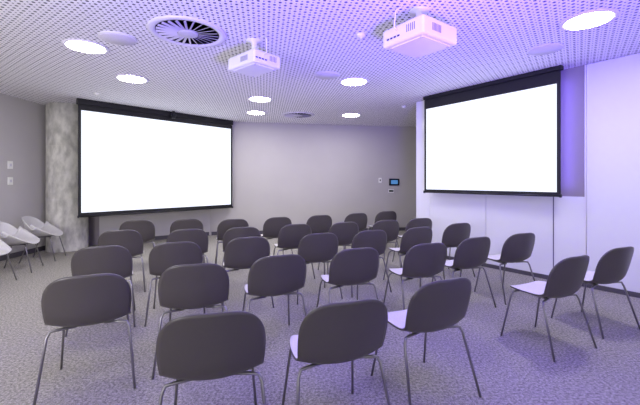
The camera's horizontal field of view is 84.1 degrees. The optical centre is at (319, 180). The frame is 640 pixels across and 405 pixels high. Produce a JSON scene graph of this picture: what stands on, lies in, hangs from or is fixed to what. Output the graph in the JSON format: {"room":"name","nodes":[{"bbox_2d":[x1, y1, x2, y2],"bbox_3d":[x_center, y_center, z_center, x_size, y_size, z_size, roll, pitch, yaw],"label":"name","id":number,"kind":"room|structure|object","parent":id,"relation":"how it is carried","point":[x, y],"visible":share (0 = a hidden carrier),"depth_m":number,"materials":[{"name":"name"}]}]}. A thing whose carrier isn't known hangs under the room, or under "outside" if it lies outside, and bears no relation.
{"room":"lecture hall","nodes":[
{"label":"lecture hall","id":0,"kind":"room"},
{"bbox_2d":[0,93,45,254],"bbox_3d":[-5.660,-0.070,2.480,0.120,2.940,10.760,0,0,0],"label":"wall","id":1,"kind":"structure","parent":0,"point":[22,122],"depth_m":6.68,"materials":[{"name":"grey paint"}]},
{"bbox_2d":[8,161,12,168],"bbox_3d":[-5.590,-0.290,6.410,0.021,0.140,0.100,0,0,0],"label":"light switch","id":2,"kind":"object","parent":1,"relation":"attached to","point":[10,163],"visible":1,"depth_m":6.41,"materials":[{"name":"white plastic"}]},
{"bbox_2d":[8,177,12,184],"bbox_3d":[-5.590,0.000,6.410,0.021,0.140,0.100,0,0,0],"label":"light switch","id":3,"kind":"object","parent":1,"relation":"attached to","point":[10,179],"visible":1,"depth_m":6.41,"materials":[{"name":"white plastic"}]},
{"bbox_2d":[0,246,44,260],"bbox_3d":[-5.584,1.355,2.450,0.012,0.090,10.500,0,0,0],"label":"baseboard","id":4,"kind":"structure","parent":1,"relation":"attached to","point":[16,254],"depth_m":6.61,"materials":[{"name":"grey"}]},
{"bbox_2d":[89,216,98,244],"bbox_3d":[-5.225,-0.070,7.860,0.750,2.940,0.120,0,0,0],"label":"wall niche","id":5,"kind":"object","parent":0,"point":[93,221],"depth_m":7.80,"materials":[{"name":"grey paint"}]},
{"bbox_2d":[99,209,209,236],"bbox_3d":[-3.879,-0.070,8.535,2.432,2.940,0.120,0,0,-34],"label":"wall back angled","id":6,"kind":"object","parent":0,"point":[162,221],"depth_m":8.50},
{"bbox_2d":[154,232,208,239],"bbox_3d":[-3.847,1.355,8.463,2.399,0.090,0.014,0,0,-34],"label":"baseboard","id":7,"kind":"structure","parent":6,"relation":"attached to","point":[164,236],"depth_m":8.49,"materials":[{"name":"grey"}]},
{"bbox_2d":[210,122,415,234],"bbox_3d":[0.870,-0.070,9.862,7.547,2.940,0.120,0,0,-10],"label":"wall","id":8,"kind":"structure","parent":0,"point":[297,172],"depth_m":9.65,"materials":[{"name":"grey paint"}]},
{"bbox_2d":[211,227,405,234],"bbox_3d":[0.801,1.355,9.771,7.303,0.090,0.014,0,0,-10],"label":"baseboard","id":9,"kind":"structure","parent":8,"relation":"attached to","point":[400,228],"depth_m":9.85,"materials":[{"name":"grey"}]},
{"bbox_2d":[389,179,398,184],"bbox_3d":[2.089,0.030,9.991,0.300,0.190,0.033,0,0,-10],"label":"panel","id":10,"kind":"object","parent":8,"relation":"attached to","point":[391,181],"visible":1,"depth_m":9.97,"materials":[{"name":"black plastic"}]},
{"bbox_2d":[0,231,639,404],"bbox_3d":[0.000,1.450,3.750,14.000,0.100,13.500,0,0,0],"label":"floor","id":11,"kind":"structure","parent":0,"point":[515,367],"depth_m":2.92,"materials":[{"name":"carpet"}]},
{"bbox_2d":[0,239,16,279],"bbox_3d":[-4.499,1.011,4.716,0.555,0.783,0.638,0,0,-12],"label":"armchair","id":12,"kind":"object","parent":11,"relation":"on","point":[4,248],"visible":1,"depth_m":4.95,"materials":[{"name":"white plastic"}]},
{"bbox_2d":[0,221,43,272],"bbox_3d":[-4.738,1.011,5.543,0.555,0.783,0.638,0,0,-22],"label":"armchair","id":13,"kind":"object","parent":11,"relation":"on","point":[12,236],"visible":0.92,"depth_m":5.65,"materials":[{"name":"white plastic"},{"name":"steel"}]},
{"bbox_2d":[18,216,65,263],"bbox_3d":[-4.948,1.011,6.344,0.555,0.783,0.638,0,0,-18],"label":"armchair","id":14,"kind":"object","parent":11,"relation":"on","point":[35,226],"visible":0.94,"depth_m":6.37,"materials":[{"name":"white plastic"},{"name":"steel"}]},
{"bbox_2d":[45,102,88,252],"bbox_3d":[-5.190,-0.070,7.300,0.720,2.940,0.720,0,0,0],"label":"concrete column","id":15,"kind":"structure","parent":11,"relation":"on","point":[61,119],"depth_m":6.99,"materials":[{"name":"grey concrete"}]},
{"bbox_2d":[33,273,135,404],"bbox_3d":[-1.602,1.001,2.501,0.568,0.803,0.540,0,0,-25],"label":"chair","id":16,"kind":"object","parent":11,"relation":"on","point":[70,302],"visible":1,"depth_m":2.30,"materials":[{"name":"plastic"}]},
{"bbox_2d":[65,245,135,336],"bbox_3d":[-2.121,1.001,3.515,0.568,0.803,0.540,0,0,-23],"label":"chair","id":17,"kind":"object","parent":11,"relation":"on","point":[114,259],"visible":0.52,"depth_m":3.31,"materials":[{"name":"plastic"}]},
{"bbox_2d":[98,230,145,291],"bbox_3d":[-2.547,1.001,4.586,0.568,0.803,0.540,0,0,-22],"label":"chair","id":18,"kind":"object","parent":11,"relation":"on","point":[132,240],"visible":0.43,"depth_m":4.39,"materials":[{"name":"plastic"}]},
{"bbox_2d":[119,220,154,247],"bbox_3d":[-2.916,1.001,5.699,0.568,0.803,0.540,0,0,-23],"label":"chair","id":19,"kind":"object","parent":11,"relation":"on","point":[146,228],"visible":0.54,"depth_m":5.52,"materials":[{"name":"plastic"}]},
{"bbox_2d":[144,241,204,326],"bbox_3d":[-1.508,1.001,3.733,0.568,0.803,0.540,0,0,-21],"label":"chair","id":20,"kind":"object","parent":11,"relation":"on","point":[163,256],"visible":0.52,"depth_m":3.51,"materials":[{"name":"plastic"}]},
{"bbox_2d":[166,229,207,262],"bbox_3d":[-1.746,1.001,4.677,0.568,0.803,0.540,0,0,-22],"label":"chair","id":21,"kind":"object","parent":11,"relation":"on","point":[198,236],"visible":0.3,"depth_m":4.47,"materials":[{"name":"plastic"}]},
{"bbox_2d":[170,219,204,262],"bbox_3d":[-2.192,1.001,5.847,0.568,0.803,0.540,0,0,-21],"label":"chair","id":22,"kind":"object","parent":11,"relation":"on","point":[181,223],"visible":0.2,"depth_m":5.61,"materials":[{"name":"plastic"}]},
{"bbox_2d":[152,263,228,379],"bbox_3d":[-0.985,1.001,2.814,0.568,0.803,0.540,0,0,-17],"label":"chair","id":23,"kind":"object","parent":11,"relation":"on","point":[187,286],"visible":0.99,"depth_m":2.60,"materials":[{"name":"plastic"}]},
{"bbox_2d":[156,311,265,404],"bbox_3d":[-0.554,1.001,1.864,0.568,0.803,0.540,0,0,-14],"label":"chair","id":24,"kind":"object","parent":11,"relation":"on","point":[207,346],"visible":1,"depth_m":1.65,"materials":[{"name":"plastic"}]},
{"bbox_2d":[215,219,248,263],"bbox_3d":[-1.455,1.001,5.845,0.568,0.803,0.540,0,0,-22],"label":"chair","id":25,"kind":"object","parent":11,"relation":"on","point":[224,225],"visible":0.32,"depth_m":5.60,"materials":[{"name":"plastic"}]},
{"bbox_2d":[222,227,260,267],"bbox_3d":[-1.088,1.001,4.875,0.568,0.803,0.540,0,0,-19],"label":"chair","id":26,"kind":"object","parent":11,"relation":"on","point":[236,232],"visible":0.28,"depth_m":4.63,"materials":[{"name":"plastic"}]},
{"bbox_2d":[223,237,273,307],"bbox_3d":[-0.856,1.001,4.043,0.568,0.803,0.540,0,0,-22],"label":"chair","id":27,"kind":"object","parent":11,"relation":"on","point":[239,253],"visible":0.75,"depth_m":3.83,"materials":[{"name":"plastic"}]},
{"bbox_2d":[242,254,306,324],"bbox_3d":[-0.416,1.001,3.117,0.568,0.803,0.540,0,0,-23],"label":"chair","id":28,"kind":"object","parent":11,"relation":"on","point":[276,275],"visible":1,"depth_m":2.91,"materials":[{"name":"plastic"}]},
{"bbox_2d":[261,217,292,254],"bbox_3d":[-0.784,1.001,6.155,0.568,0.803,0.540,0,0,-23],"label":"chair","id":29,"kind":"object","parent":11,"relation":"on","point":[272,226],"visible":0.65,"depth_m":5.93,"materials":[{"name":"plastic"}]},
{"bbox_2d":[273,224,314,278],"bbox_3d":[-0.419,1.001,5.192,0.568,0.803,0.540,0,0,-22],"label":"chair","id":30,"kind":"object","parent":11,"relation":"on","point":[290,236],"visible":0.73,"depth_m":4.97,"materials":[{"name":"plastic"}]},
{"bbox_2d":[306,215,331,233],"bbox_3d":[-0.080,1.001,6.504,0.568,0.803,0.540,0,0,-22],"label":"chair","id":31,"kind":"object","parent":11,"relation":"on","point":[318,223],"visible":0.56,"depth_m":6.29,"materials":[{"name":"plastic"}]},
{"bbox_2d":[297,233,342,304],"bbox_3d":[-0.074,1.001,4.340,0.568,0.803,0.540,0,0,-19],"label":"chair","id":32,"kind":"object","parent":11,"relation":"on","point":[315,247],"visible":0.72,"depth_m":4.12,"materials":[{"name":"plastic"}]},
{"bbox_2d":[282,299,390,404],"bbox_3d":[0.074,1.001,2.020,0.568,0.803,0.540,0,0,-18],"label":"chair","id":33,"kind":"object","parent":11,"relation":"on","point":[338,332],"visible":1,"depth_m":1.80,"materials":[{"name":"plastic"}]},
{"bbox_2d":[318,222,358,274],"bbox_3d":[0.286,1.001,5.436,0.568,0.803,0.540,0,0,-21],"label":"chair","id":34,"kind":"object","parent":11,"relation":"on","point":[345,232],"visible":0.59,"depth_m":5.22,"materials":[{"name":"plastic"}]},
{"bbox_2d":[316,247,378,306],"bbox_3d":[0.262,1.001,3.422,0.568,0.803,0.540,0,0,-20],"label":"chair","id":35,"kind":"object","parent":11,"relation":"on","point":[353,266],"visible":0.98,"depth_m":3.21,"materials":[{"name":"plastic"}]},
{"bbox_2d":[344,213,366,249],"bbox_3d":[0.611,1.001,6.894,0.568,0.803,0.540,0,0,-23],"label":"chair","id":36,"kind":"object","parent":11,"relation":"on","point":[360,219],"visible":0.42,"depth_m":6.69,"materials":[{"name":"plastic"}]},
{"bbox_2d":[351,230,391,297],"bbox_3d":[0.553,1.001,4.587,0.568,0.803,0.540,0,0,-22],"label":"chair","id":37,"kind":"object","parent":11,"relation":"on","point":[376,239],"visible":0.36,"depth_m":4.36,"materials":[{"name":"plastic"}]},
{"bbox_2d":[368,211,398,247],"bbox_3d":[1.270,1.001,7.342,0.568,0.803,0.540,0,0,-20],"label":"chair","id":38,"kind":"object","parent":11,"relation":"on","point":[384,215],"visible":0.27,"depth_m":7.10,"materials":[{"name":"plastic"}]},
{"bbox_2d":[371,220,402,267],"bbox_3d":[0.958,1.001,5.704,0.568,0.803,0.540,0,0,-20],"label":"chair","id":39,"kind":"object","parent":11,"relation":"on","point":[391,227],"visible":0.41,"depth_m":5.51,"materials":[{"name":"plastic"}]},
{"bbox_2d":[383,227,435,283],"bbox_3d":[1.217,1.001,4.868,0.568,0.803,0.540,0,0,-23],"label":"chair","id":40,"kind":"object","parent":11,"relation":"on","point":[414,236],"visible":0.64,"depth_m":4.64,"materials":[{"name":"plastic"}]},
{"bbox_2d":[392,218,431,261],"bbox_3d":[1.571,1.001,6.002,0.568,0.803,0.540,0,0,-19],"label":"chair","id":41,"kind":"object","parent":11,"relation":"on","point":[417,222],"visible":0.29,"depth_m":5.76,"materials":[{"name":"plastic"}]},
{"bbox_2d":[383,242,446,309],"bbox_3d":[0.987,1.001,3.679,0.568,0.803,0.540,0,0,-20],"label":"chair","id":42,"kind":"object","parent":11,"relation":"on","point":[427,260],"visible":0.98,"depth_m":3.46,"materials":[{"name":"plastic"}]},
{"bbox_2d":[371,277,481,404],"bbox_3d":[0.693,1.001,2.410,0.568,0.803,0.540,0,0,-24],"label":"chair","id":43,"kind":"object","parent":11,"relation":"on","point":[438,305],"visible":0.98,"depth_m":2.19,"materials":[{"name":"plastic"}]},
{"bbox_2d":[431,223,474,279],"bbox_3d":[1.921,1.001,5.312,0.568,0.803,0.540,0,0,-21],"label":"chair","id":44,"kind":"object","parent":11,"relation":"on","point":[454,234],"visible":0.61,"depth_m":5.09,"materials":[{"name":"plastic"}]},
{"bbox_2d":[432,237,496,307],"bbox_3d":[1.601,1.001,4.040,0.568,0.803,0.540,0,0,-23],"label":"chair","id":45,"kind":"object","parent":11,"relation":"on","point":[471,253],"visible":0.89,"depth_m":3.83,"materials":[{"name":"plastic"}]},
{"bbox_2d":[474,233,540,304],"bbox_3d":[2.273,1.001,4.338,0.568,0.803,0.540,0,0,-21],"label":"chair","id":46,"kind":"object","parent":11,"relation":"on","point":[517,248],"visible":0.9,"depth_m":4.12,"materials":[{"name":"plastic"}]},
{"bbox_2d":[500,255,596,361],"bbox_3d":[1.964,1.001,3.075,0.568,0.803,0.540,0,0,-25],"label":"chair","id":47,"kind":"object","parent":11,"relation":"on","point":[567,276],"visible":1,"depth_m":2.86,"materials":[{"name":"plastic"}]},
{"bbox_2d":[551,246,639,338],"bbox_3d":[2.677,1.001,3.467,0.568,0.803,0.540,0,0,-22],"label":"chair","id":48,"kind":"object","parent":11,"relation":"on","point":[613,266],"visible":0.74,"depth_m":3.25,"materials":[{"name":"plastic"}]},
{"bbox_2d":[0,0,639,126],"bbox_3d":[0.000,-1.590,3.750,14.000,0.100,13.500,0,0,0],"label":"ceiling","id":49,"kind":"structure","parent":0,"point":[309,37],"depth_m":4.25,"materials":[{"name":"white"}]},
{"bbox_2d":[61,38,109,54],"bbox_3d":[-2.679,-1.533,4.065,0.464,0.014,0.464,0,0,0],"label":"recessed light","id":50,"kind":"object","parent":49,"relation":"in","point":[78,45],"visible":1,"depth_m":4.04,"materials":[{"name":"white plastic"}]},
{"bbox_2d":[98,31,136,45],"bbox_3d":[-2.175,-1.530,3.823,0.370,0.020,0.370,0,0,0],"label":"ceiling speaker","id":51,"kind":"object","parent":49,"relation":"in","point":[114,37],"depth_m":3.79},
{"bbox_2d":[114,74,148,83],"bbox_3d":[-2.825,-1.533,5.334,0.464,0.014,0.464,0,0,0],"label":"recessed light","id":52,"kind":"object","parent":49,"relation":"in","point":[130,78],"visible":1,"depth_m":5.30,"materials":[{"name":"white plastic"}]},
{"bbox_2d":[76,98,232,217],"bbox_3d":[-3.385,-0.425,7.848,0.091,2.230,3.376,0,0,43],"label":"projection screen","id":53,"kind":"object","parent":49,"relation":"hanging from","point":[132,159],"visible":1,"depth_m":7.53,"materials":[{"name":"white projection fabric"},{"name":"black plastic"}]},
{"bbox_2d":[170,111,176,118],"bbox_3d":[-3.216,-1.458,7.801,0.095,0.165,0.130,0,0,42],"label":"camera","id":54,"kind":"object","parent":49,"relation":"attached to","point":[173,115],"visible":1,"depth_m":7.78,"materials":[{"name":"black plastic"}]},
{"bbox_2d":[147,15,225,47],"bbox_3d":[-1.369,-1.526,3.682,0.770,0.028,0.770,0,0,0],"label":"ceiling vent","id":55,"kind":"object","parent":49,"relation":"in","point":[187,31],"visible":1,"depth_m":3.62,"materials":[{"name":"white metal"}]},
{"bbox_2d":[228,35,279,76],"bbox_3d":[-0.722,-1.376,3.902,0.560,0.337,0.365,0,0,42],"label":"ceiling projector","id":56,"kind":"object","parent":49,"relation":"hanging from","point":[254,62],"depth_m":3.81,"materials":[{"name":"white plastic"}]},
{"bbox_2d":[245,110,265,114],"bbox_3d":[-1.439,-1.533,7.981,0.464,0.014,0.464,0,0,0],"label":"recessed light","id":57,"kind":"object","parent":49,"relation":"in","point":[253,112],"visible":1,"depth_m":7.92,"materials":[{"name":"white plastic"}]},
{"bbox_2d":[247,96,271,101],"bbox_3d":[-1.127,-1.533,6.667,0.464,0.014,0.464,0,0,0],"label":"recessed light","id":58,"kind":"object","parent":49,"relation":"in","point":[253,98],"visible":1,"depth_m":6.65,"materials":[{"name":"white plastic"}]},
{"bbox_2d":[281,112,313,118],"bbox_3d":[-0.513,-1.526,8.283,0.770,0.028,0.770,0,0,0],"label":"ceiling vent","id":59,"kind":"object","parent":49,"relation":"in","point":[298,115],"visible":1,"depth_m":8.21,"materials":[{"name":"white metal"}]},
{"bbox_2d":[314,71,339,78],"bbox_3d":[0.102,-1.530,5.158,0.370,0.020,0.370,0,0,0],"label":"ceiling speaker","id":60,"kind":"object","parent":49,"relation":"in","point":[323,74],"depth_m":5.12},
{"bbox_2d":[341,113,360,116],"bbox_3d":[0.723,-1.533,8.283,0.464,0.014,0.464,0,0,0],"label":"recessed light","id":61,"kind":"object","parent":49,"relation":"in","point":[346,114],"visible":1,"depth_m":8.28,"materials":[{"name":"white plastic"}]},
{"bbox_2d":[339,77,368,85],"bbox_3d":[0.526,-1.533,5.495,0.464,0.014,0.464,0,0,0],"label":"recessed light","id":62,"kind":"object","parent":49,"relation":"in","point":[351,81],"visible":1,"depth_m":5.46,"materials":[{"name":"white plastic"}]},
{"bbox_2d":[356,32,365,38],"bbox_3d":[0.429,-1.515,3.719,0.100,0.050,0.100,0,0,0],"label":"smoke detector","id":63,"kind":"object","parent":49,"relation":"attached to","point":[360,35],"visible":1,"depth_m":3.69,"materials":[{"name":"white plastic"}]},
{"bbox_2d":[383,5,456,58],"bbox_3d":[0.895,-1.371,3.207,0.560,0.347,0.465,0,0,-36],"label":"ceiling projector","id":64,"kind":"object","parent":49,"relation":"hanging from","point":[422,35],"depth_m":3.10,"materials":[{"name":"white plastic"}]},
{"bbox_2d":[423,65,563,197],"bbox_3d":[2.571,-0.660,5.617,0.090,1.760,2.218,0,0,-36],"label":"projection screen","id":65,"kind":"object","parent":49,"relation":"hanging from","point":[502,136],"visible":1,"depth_m":5.40,"materials":[{"name":"white screen fabric"},{"name":"black plastic"}]},
{"bbox_2d":[527,43,563,55],"bbox_3d":[2.625,-1.530,4.142,0.370,0.020,0.370,0,0,0],"label":"ceiling speaker","id":66,"kind":"object","parent":49,"relation":"in","point":[544,49],"depth_m":4.10},
{"bbox_2d":[559,8,619,30],"bbox_3d":[2.563,-1.533,3.396,0.464,0.014,0.464,0,0,0],"label":"recessed light","id":67,"kind":"object","parent":49,"relation":"in","point":[590,19],"visible":1,"depth_m":3.36,"materials":[{"name":"white plastic"}]},
{"bbox_2d":[492,53,637,292],"bbox_3d":[4.710,-0.070,3.293,0.261,2.940,9.200,0,0,-36],"label":"wall","id":68,"kind":"structure","parent":0,"point":[572,79],"depth_m":4.81,"materials":[{"name":"grey"}]},
{"bbox_2d":[416,100,428,217],"bbox_3d":[1.970,-0.098,6.803,0.020,2.875,0.300,0,0,-36],"label":"wall panel","id":69,"kind":"object","parent":68,"relation":"attached to","point":[422,199],"visible":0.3,"depth_m":6.83,"materials":[{"name":"white paint"}]},
{"bbox_2d":[429,193,485,262],"bbox_3d":[2.385,0.775,6.236,0.021,1.130,1.095,0,0,-36],"label":"wall panel","id":70,"kind":"object","parent":68,"relation":"attached to","point":[445,209],"visible":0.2,"depth_m":6.23,"materials":[{"name":"white paint"}]},
{"bbox_2d":[486,195,552,274],"bbox_3d":[3.000,0.775,5.395,0.021,1.130,0.972,0,0,-36],"label":"wall panel","id":71,"kind":"object","parent":68,"relation":"attached to","point":[507,216],"visible":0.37,"depth_m":5.30,"materials":[{"name":"white paint"}]},
{"bbox_2d":[446,256,639,297],"bbox_3d":[4.534,1.373,3.288,0.031,0.055,9.000,0,0,-36],"label":"baseboard","id":72,"kind":"structure","parent":68,"relation":"attached to","point":[598,287],"depth_m":5.07,"materials":[{"name":"grey"}]},
{"bbox_2d":[553,197,553,266],"bbox_3d":[3.288,0.775,4.997,0.024,1.130,0.012,0,0,-36],"label":"trim","id":73,"kind":"structure","parent":68,"relation":"attached to","point":[553,197],"depth_m":4.99,"materials":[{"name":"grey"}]},
{"bbox_2d":[554,196,584,265],"bbox_3d":[3.401,0.775,4.847,0.020,1.130,0.363,0,0,-36],"label":"wall panel","id":74,"kind":"object","parent":68,"relation":"attached to","point":[569,211],"visible":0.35,"depth_m":4.84,"materials":[{"name":"white paint"}]},
{"bbox_2d":[585,64,586,254],"bbox_3d":[3.508,-0.098,4.688,0.035,2.875,0.016,0,0,-36],"label":"trim","id":75,"kind":"structure","parent":68,"relation":"attached to","point":[585,64],"depth_m":4.67,"materials":[{"name":"white"}]},
{"bbox_2d":[587,53,639,292],"bbox_3d":[3.999,-0.098,4.028,0.021,2.875,1.625,0,0,-36],"label":"wall panel","id":76,"kind":"object","parent":68,"relation":"attached to","point":[613,85],"visible":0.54,"depth_m":4.43,"materials":[{"name":"white paint"}]}
]}

